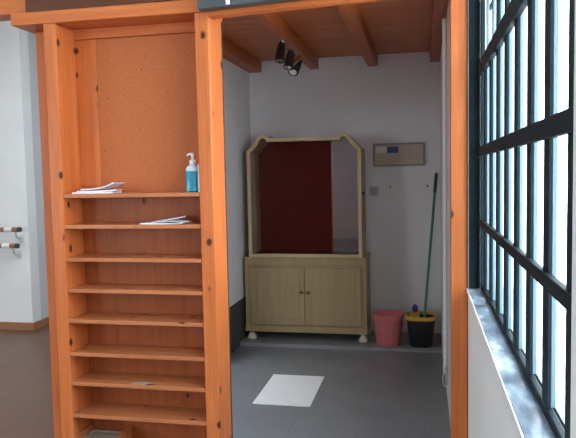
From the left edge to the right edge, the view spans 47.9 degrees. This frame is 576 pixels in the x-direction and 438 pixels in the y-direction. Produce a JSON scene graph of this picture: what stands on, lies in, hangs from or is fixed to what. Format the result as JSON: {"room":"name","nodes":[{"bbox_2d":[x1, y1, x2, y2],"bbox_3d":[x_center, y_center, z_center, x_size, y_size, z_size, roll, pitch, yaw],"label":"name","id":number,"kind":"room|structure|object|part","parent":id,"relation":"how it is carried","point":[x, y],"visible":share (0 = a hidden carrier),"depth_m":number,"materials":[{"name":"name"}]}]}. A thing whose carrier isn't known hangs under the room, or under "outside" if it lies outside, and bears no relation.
{"room":"dance studio","nodes":[
{"label":"dance studio","id":0,"kind":"room"},
{"bbox_2d":[0,21,40,322],"bbox_3d":[-3.946,-0.553,6.899,2.665,3.400,0.150,0,4,12],"label":"wall","id":1,"kind":"structure","parent":0,"point":[19,277],"depth_m":6.61,"materials":[{"name":"paint"}]},
{"bbox_2d":[0,243,21,257],"bbox_3d":[-3.910,0.332,6.815,2.460,0.165,0.124,0,4,12],"label":"ballet barre","id":2,"kind":"object","parent":1,"relation":"attached to","point":[2,245],"visible":1,"depth_m":6.54,"materials":[{"name":"brown wood"}]},
{"bbox_3d":[-3.933,0.277,6.779,2.430,0.047,0.048,0,4,12],"label":"rail","id":3,"kind":"part","parent":2,"relation":"part of","materials":[{"name":"brown wood"}]},
{"bbox_2d":[0,227,23,241],"bbox_3d":[-3.896,0.167,6.800,2.495,0.165,0.124,0,4,12],"label":"ballet barre","id":4,"kind":"object","parent":1,"relation":"attached to","point":[15,230],"visible":1,"depth_m":6.52,"materials":[{"name":"brown wood"}]},
{"bbox_3d":[-3.919,0.112,6.763,2.465,0.047,0.048,0,4,12],"label":"rail","id":5,"kind":"part","parent":4,"relation":"part of","materials":[{"name":"brown wood"}]},
{"bbox_2d":[0,322,31,329],"bbox_3d":[-3.880,1.111,6.923,2.565,0.075,0.018,0,4,12],"label":"baseboard","id":6,"kind":"structure","parent":1,"relation":"attached to","point":[3,325],"depth_m":6.69,"materials":[{"name":"brown wood"}]},
{"bbox_2d":[28,32,48,318],"bbox_3d":[-2.484,-0.636,7.664,0.115,3.400,1.950,0,4,12],"label":"wall","id":7,"kind":"structure","parent":0,"point":[31,37],"depth_m":6.78,"materials":[{"name":"paint"}]},
{"bbox_2d":[32,317,48,329],"bbox_3d":[-2.403,1.028,7.684,0.018,0.075,2.118,0,4,12],"label":"baseboard","id":8,"kind":"structure","parent":7,"relation":"attached to","point":[45,321],"depth_m":6.77,"materials":[{"name":"brown wood"}]},
{"bbox_2d":[0,324,450,437],"bbox_3d":[-2.497,1.450,2.931,7.100,0.100,11.700,0,4,12],"label":"floor","id":9,"kind":"structure","parent":0,"point":[361,393],"depth_m":4.60,"materials":[{"name":"grey concrete"}]},
{"bbox_2d":[11,0,232,437],"bbox_3d":[-0.846,0.101,3.384,1.051,2.460,0.250,0,4,12],"label":"shelf unit","id":10,"kind":"object","parent":9,"relation":"on","point":[139,314],"visible":0.97,"depth_m":3.38,"materials":[{"name":"brown wood"}]},
{"bbox_3d":[-1.243,0.166,3.538,0.140,2.326,0.060,0,4,12],"label":"post","id":11,"kind":"part","parent":10,"relation":"part of","materials":[{"name":"brown wood"}]},
{"bbox_3d":[-1.155,0.172,3.428,0.069,2.326,0.199,0,4,12],"label":"post","id":12,"kind":"part","parent":10,"relation":"part of","materials":[{"name":"brown wood"}]},
{"bbox_2d":[72,191,121,193],"bbox_3d":[-0.987,-0.137,3.354,0.215,0.008,0.125,-1,4,6],"label":"magazine","id":13,"kind":"object","parent":10,"relation":"on","point":[105,191],"visible":0.84,"depth_m":3.30,"materials":[{"name":"paper"}]},
{"bbox_2d":[77,189,121,191],"bbox_3d":[-0.973,-0.146,3.351,0.200,0.010,0.120,-1,4,-1],"label":"magazine","id":14,"kind":"object","parent":13,"relation":"on","point":[115,189],"visible":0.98,"depth_m":3.29,"materials":[{"name":"paper"}]},
{"bbox_2d":[80,182,124,189],"bbox_3d":[-0.957,-0.170,3.351,0.190,0.035,0.115,0,4,19],"label":"magazine","id":15,"kind":"object","parent":14,"relation":"on","point":[111,185],"visible":1,"depth_m":3.32,"materials":[{"name":"paper"}]},
{"bbox_2d":[84,430,121,437],"bbox_3d":[-0.981,1.221,3.462,0.206,0.120,0.165,0,4,12],"label":"cardboard tray","id":16,"kind":"object","parent":10,"relation":"on","point":[95,433],"visible":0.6,"depth_m":3.51,"materials":[{"name":"grey cardboard"}]},
{"bbox_3d":[-0.982,1.176,3.458,0.195,0.012,0.154,0,4,12],"label":"lid","id":17,"kind":"part","parent":16,"relation":"part of","materials":[{"name":"grey cardboard"}]},
{"bbox_3d":[-0.770,-0.124,3.320,0.730,0.020,0.180,0,4,12],"label":"shelf","id":18,"kind":"part","parent":10,"relation":"part of","materials":[{"name":"brown wood"}]},
{"bbox_3d":[-0.767,0.032,3.331,0.730,0.020,0.180,0,4,12],"label":"shelf","id":19,"kind":"part","parent":10,"relation":"part of","materials":[{"name":"brown wood"}]},
{"bbox_3d":[-0.764,0.201,3.342,0.730,0.020,0.180,0,4,12],"label":"shelf","id":20,"kind":"part","parent":10,"relation":"part of","materials":[{"name":"brown wood"}]},
{"bbox_3d":[-0.761,0.361,3.354,0.730,0.020,0.180,0,4,12],"label":"shelf","id":21,"kind":"part","parent":10,"relation":"part of","materials":[{"name":"brown wood"}]},
{"bbox_3d":[-0.757,0.520,3.365,0.730,0.020,0.180,0,4,12],"label":"shelf","id":22,"kind":"part","parent":10,"relation":"part of","materials":[{"name":"brown wood"}]},
{"bbox_3d":[-0.754,0.693,3.377,0.730,0.020,0.180,0,4,12],"label":"shelf","id":23,"kind":"part","parent":10,"relation":"part of","materials":[{"name":"brown wood"}]},
{"bbox_3d":[-0.751,0.848,3.388,0.730,0.020,0.180,0,4,12],"label":"shelf","id":24,"kind":"part","parent":10,"relation":"part of","materials":[{"name":"brown wood"}]},
{"bbox_3d":[-0.747,1.019,3.400,0.730,0.020,0.180,0,4,12],"label":"shelf","id":25,"kind":"part","parent":10,"relation":"part of","materials":[{"name":"brown wood"}]},
{"bbox_2d":[139,222,182,223],"bbox_3d":[-0.628,0.020,3.281,0.215,0.005,0.110,-1,4,8],"label":"envelope","id":26,"kind":"object","parent":10,"relation":"on","point":[144,222],"visible":0.73,"depth_m":3.24,"materials":[{"name":"paper"}]},
{"bbox_2d":[151,215,186,222],"bbox_3d":[-0.603,0.001,3.290,0.170,0.029,0.100,-2,4,-5],"label":"envelope","id":27,"kind":"object","parent":26,"relation":"on","point":[186,215],"visible":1,"depth_m":3.26,"materials":[{"name":"paper"}]},
{"bbox_2d":[160,220,191,222],"bbox_3d":[-0.563,0.012,3.252,0.130,0.011,0.090,1,4,26],"label":"envelope","id":28,"kind":"object","parent":26,"relation":"on","point":[177,221],"visible":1,"depth_m":3.23,"materials":[{"name":"paper"}]},
{"bbox_2d":[185,153,197,191],"bbox_3d":[-0.473,-0.232,3.225,0.066,0.193,0.066,0,4,12],"label":"pump bottle","id":29,"kind":"object","parent":10,"relation":"on","point":[191,173],"visible":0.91,"depth_m":3.20,"materials":[{"name":"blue plastic"}]},
{"bbox_2d":[198,164,199,191],"bbox_3d":[-0.428,-0.203,3.220,0.016,0.136,0.075,0,4,12],"label":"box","id":30,"kind":"object","parent":10,"relation":"on","point":[198,164],"visible":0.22,"depth_m":3.19,"materials":[{"name":"white plastic"}]},
{"bbox_3d":[-0.370,0.167,3.265,0.071,2.326,0.199,0,4,12],"label":"post","id":31,"kind":"part","parent":10,"relation":"part of","materials":[{"name":"brown wood"}]},
{"bbox_2d":[252,374,323,406],"bbox_3d":[0.018,1.224,4.660,0.396,0.006,0.640,0,4,12],"label":"floor panel","id":32,"kind":"object","parent":9,"relation":"on","point":[285,390],"visible":1,"depth_m":4.62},
{"bbox_2d":[450,0,467,437],"bbox_3d":[0.782,0.158,2.973,0.071,2.338,0.100,0,4,12],"label":"post","id":33,"kind":"object","parent":9,"relation":"on","point":[458,8],"visible":1,"depth_m":2.91,"materials":[{"name":"orange wood"}]},
{"bbox_2d":[207,0,379,18],"bbox_3d":[0.206,-1.028,2.971,1.188,0.129,0.065,0,4,12],"label":"header beam","id":34,"kind":"structure","parent":33,"relation":"on","point":[304,4],"depth_m":3.01,"materials":[{"name":"brown wood"}]},
{"bbox_2d":[223,58,250,306],"bbox_3d":[-0.537,-0.543,5.771,0.120,3.400,1.170,0,4,12],"label":"wall","id":35,"kind":"structure","parent":0,"point":[235,79],"depth_m":5.84,"materials":[{"name":"paint"}]},
{"bbox_2d":[229,297,249,353],"bbox_3d":[-0.444,0.948,5.862,0.008,0.410,1.170,0,4,12],"label":"trim","id":36,"kind":"structure","parent":35,"relation":"attached to","point":[238,332],"depth_m":5.81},
{"bbox_2d":[221,0,432,60],"bbox_3d":[0.197,-1.437,4.620,1.795,0.045,2.990,0,4,12],"label":"boards","id":37,"kind":"object","parent":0,"point":[393,26],"visible":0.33,"depth_m":4.94,"materials":[{"name":"brown wood"}]},
{"bbox_2d":[222,35,261,72],"bbox_3d":[-0.619,-1.356,4.792,0.123,0.106,2.993,0,4,12],"label":"joist","id":38,"kind":"object","parent":37,"relation":"attached to","point":[232,52],"visible":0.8,"depth_m":5.58,"materials":[{"name":"brown wood"}]},
{"bbox_2d":[250,12,318,69],"bbox_3d":[-0.054,-1.359,4.674,0.082,0.106,2.993,0,4,12],"label":"joist","id":39,"kind":"object","parent":37,"relation":"attached to","point":[273,23],"visible":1,"depth_m":4.75,"materials":[{"name":"brown wood"}]},
{"bbox_2d":[275,39,301,75],"bbox_3d":[0.003,-1.198,4.833,0.088,0.239,0.371,1,5,28],"label":"fitting","id":40,"kind":"object","parent":39,"relation":"attached to","point":[292,65],"visible":1,"depth_m":4.82,"materials":[{"name":"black metal"}]},
{"bbox_3d":[0.043,-1.175,4.886,0.034,0.137,0.169,2,5,41],"label":"swivel rod","id":41,"kind":"part","parent":40,"relation":"part of","materials":[{"name":"black metal"}]},
{"bbox_2d":[336,3,377,66],"bbox_3d":[0.483,-1.362,4.562,0.094,0.106,2.993,0,4,12],"label":"joist","id":42,"kind":"object","parent":37,"relation":"attached to","point":[351,14],"visible":1,"depth_m":4.57,"materials":[{"name":"brown wood"}]},
{"bbox_2d":[430,0,447,61],"bbox_3d":[1.031,-1.371,4.447,0.086,0.094,2.993,0,4,12],"label":"joist","id":43,"kind":"object","parent":37,"relation":"attached to","point":[439,7],"visible":0.95,"depth_m":4.53,"materials":[{"name":"brown wood"}]},
{"bbox_2d":[240,331,442,352],"bbox_3d":[0.499,1.111,5.982,1.787,0.030,0.575,0,4,12],"label":"step","id":44,"kind":"structure","parent":0,"point":[263,339],"depth_m":5.85,"materials":[{"name":"grey concrete"}]},
{"bbox_2d":[244,132,370,342],"bbox_3d":[0.180,0.162,6.003,1.126,1.870,0.456,0,4,12],"label":"display cabinet","id":45,"kind":"object","parent":44,"relation":"on","point":[307,264],"visible":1,"depth_m":6.01,"materials":[{"name":"paint"}]},
{"bbox_3d":[-0.096,0.702,5.903,0.500,0.520,0.011,0,4,12],"label":"door","id":46,"kind":"part","parent":45,"relation":"part of","materials":[{"name":"paint"}]},
{"bbox_3d":[-0.097,0.703,5.897,0.388,0.408,0.002,0,4,12],"label":"door panel","id":47,"kind":"part","parent":45,"relation":"part of","materials":[{"name":"paint"}]},
{"bbox_3d":[-0.097,0.703,5.895,0.410,0.430,0.005,0,4,12],"label":"door moulding","id":48,"kind":"part","parent":45,"relation":"part of","materials":[{"name":"paint"}]},
{"bbox_3d":[0.141,-0.207,5.805,1.034,1.104,0.028,0,4,12],"label":"frame","id":49,"kind":"part","parent":45,"relation":"part of","materials":[{"name":"beige wood"}]},
{"bbox_3d":[0.200,0.988,6.077,1.122,0.057,0.418,0,4,12],"label":"plinth rail","id":50,"kind":"part","parent":45,"relation":"part of","materials":[{"name":"paint"}]},
{"bbox_3d":[0.402,0.699,5.799,0.501,0.520,0.011,0,4,12],"label":"door","id":51,"kind":"part","parent":45,"relation":"part of","materials":[{"name":"paint"}]},
{"bbox_3d":[0.401,0.700,5.793,0.389,0.408,0.002,0,4,12],"label":"door panel","id":52,"kind":"part","parent":45,"relation":"part of","materials":[{"name":"paint"}]},
{"bbox_3d":[0.401,0.700,5.791,0.411,0.430,0.005,0,4,12],"label":"door moulding","id":53,"kind":"part","parent":45,"relation":"part of","materials":[{"name":"paint"}]},
{"bbox_2d":[372,310,404,346],"bbox_3d":[0.887,0.967,5.729,0.287,0.276,0.275,0,4,12],"label":"bucket","id":54,"kind":"object","parent":44,"relation":"on","point":[388,324],"visible":1,"depth_m":5.63,"materials":[{"name":"pink plastic"}]},
{"bbox_3d":[0.871,0.869,5.655,0.287,0.042,0.139,0,4,12],"label":"handle","id":55,"kind":"part","parent":54,"relation":"part of","materials":[{"name":"pink plastic"}]},
{"bbox_2d":[405,311,435,347],"bbox_3d":[1.163,0.968,5.677,0.268,0.270,0.268,0,4,12],"label":"bucket","id":56,"kind":"object","parent":44,"relation":"on","point":[420,328],"visible":0.98,"depth_m":5.58,"materials":[{"name":"black plastic"}]},
{"bbox_2d":[409,312,419,316],"bbox_3d":[1.111,0.841,5.699,0.089,0.018,0.150,0,4,12],"label":"basket","id":57,"kind":"object","parent":56,"relation":"on","point":[417,314],"depth_m":5.67,"materials":[{"name":"yellow plastic"}]},
{"bbox_2d":[412,304,417,312],"bbox_3d":[1.116,0.786,5.704,0.057,0.082,0.070,0,4,12],"label":"cleaning cloth","id":58,"kind":"object","parent":56,"relation":"on","point":[415,307],"visible":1,"depth_m":5.68,"materials":[{"name":"blue fabric"}]},
{"bbox_2d":[423,173,437,316],"bbox_3d":[1.264,0.248,5.797,0.058,1.321,0.440,1,4,27],"label":"mop","id":59,"kind":"object","parent":56,"relation":"in","point":[436,174],"visible":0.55,"depth_m":5.80,"materials":[{"name":"green plastic"}]},
{"bbox_2d":[249,52,440,332],"bbox_3d":[0.696,-0.596,6.171,2.350,3.400,0.120,0,4,12],"label":"wall","id":60,"kind":"structure","parent":0,"point":[396,100],"depth_m":6.09,"materials":[{"name":"paint"}]},
{"bbox_2d":[369,186,378,195],"bbox_3d":[0.810,-0.260,6.101,0.092,0.090,0.016,0,4,12],"label":"wall switch","id":61,"kind":"object","parent":60,"relation":"attached to","point":[373,191],"visible":1,"depth_m":6.09,"materials":[{"name":"grey plastic"}]},
{"bbox_2d":[373,142,424,165],"bbox_3d":[1.030,-0.599,6.018,0.470,0.210,0.040,0,4,12],"label":"box","id":62,"kind":"object","parent":60,"relation":"attached to","point":[386,154],"visible":1,"depth_m":6.00,"materials":[{"name":"beige plastic"}]},
{"bbox_2d":[197,0,575,437],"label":"wall","id":63,"kind":"structure","parent":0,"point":[489,416],"depth_m":2.00,"materials":[{"name":"paint"}]},
{"bbox_3d":[0.175,-1.049,2.893,1.210,0.147,0.076,0,4,12],"label":"metal rail","id":64,"kind":"part","parent":63,"relation":"part of","materials":[{"name":"grey metal"}]},
{"bbox_2d":[469,0,574,437],"bbox_3d":[0.651,-0.680,1.844,0.093,2.127,2.034,0,4,11],"label":"window grille","id":65,"kind":"object","parent":63,"relation":"attached to","point":[561,123],"visible":1,"depth_m":1.77,"materials":[{"name":"metal"}]},
{"bbox_3d":[0.815,-0.752,2.833,0.047,2.127,0.023,0,4,12],"label":"frame post","id":66,"kind":"part","parent":65,"relation":"part of","materials":[{"name":"metal"}]},
{"bbox_3d":[0.839,-0.750,2.793,0.017,2.127,0.045,0,4,12],"label":"frame post","id":67,"kind":"part","parent":65,"relation":"part of","materials":[{"name":"metal"}]},
{"bbox_3d":[0.637,-0.577,1.855,0.020,0.057,1.985,0,4,12],"label":"rail","id":68,"kind":"part","parent":65,"relation":"part of","materials":[{"name":"metal"}]},
{"bbox_3d":[0.659,0.372,1.885,0.016,0.022,1.965,0,4,12],"label":"rail","id":69,"kind":"part","parent":65,"relation":"part of","materials":[{"name":"metal"}]},
{"bbox_3d":[0.652,0.086,1.901,0.016,0.032,1.985,0,4,12],"label":"rail","id":70,"kind":"part","parent":65,"relation":"part of","materials":[{"name":"metal"}]},
{"bbox_3d":[0.645,-0.226,1.879,0.018,0.042,1.985,0,4,12],"label":"rail","id":71,"kind":"part","parent":65,"relation":"part of","materials":[{"name":"metal"}]},
{"bbox_2d":[486,0,564,429],"bbox_3d":[0.666,-0.694,1.833,0.044,2.158,2.030,0,4,12],"label":"window","id":72,"kind":"structure","parent":63,"relation":"attached to","point":[557,404],"depth_m":1.76,"materials":[{"name":"clear glass"}]},
{"bbox_2d":[440,0,450,426],"bbox_3d":[1.175,-0.486,4.461,0.175,3.400,3.040,0,4,12],"label":"wall","id":73,"kind":"structure","parent":0,"point":[448,387],"depth_m":4.20,"materials":[{"name":"paint"}]},
{"bbox_2d":[442,18,447,386],"bbox_3d":[1.024,-0.082,4.236,0.031,2.409,0.032,-5,5,-40],"label":"conduit pipe","id":74,"kind":"object","parent":73,"relation":"attached to","point":[444,147],"visible":0.96,"depth_m":4.22,"materials":[{"name":"white plastic"}]},
{"bbox_2d":[467,0,526,432],"bbox_3d":[0.948,-0.372,2.904,0.280,3.400,0.110,0,4,12],"label":"wall","id":75,"kind":"structure","parent":0,"point":[525,10],"depth_m":2.85,"materials":[{"name":"paint"}]},
{"bbox_2d":[468,288,565,437],"bbox_3d":[0.747,0.394,1.883,0.304,0.022,2.057,0,4,12],"label":"sill","id":76,"kind":"structure","parent":75,"relation":"attached to","point":[533,423],"depth_m":1.77,"materials":[{"name":"stone"}]},
{"label":"outside","id":77,"kind":"structure","parent":0,"visible":0},
{"bbox_2d":[537,214,566,315],"bbox_3d":[15.460,1.432,-0.550,29.523,0.100,45.000,0,4,12],"label":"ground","id":78,"kind":"structure","parent":77,"point":[561,218],"depth_m":13.53,"materials":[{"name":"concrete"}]},
{"bbox_3d":[-0.282,-1.580,3.101,2.110,0.970,0.110,0,4,12],"label":"wall","id":79,"kind":"structure","parent":0,"visible":0},
{"bbox_2d":[0,0,25,20],"bbox_3d":[-3.509,-1.174,3.808,4.488,0.268,0.120,0,4,12],"label":"beam","id":80,"kind":"structure","parent":79,"relation":"attached to","point":[7,7],"depth_m":3.32,"materials":[{"name":"brown wood"}]}
]}

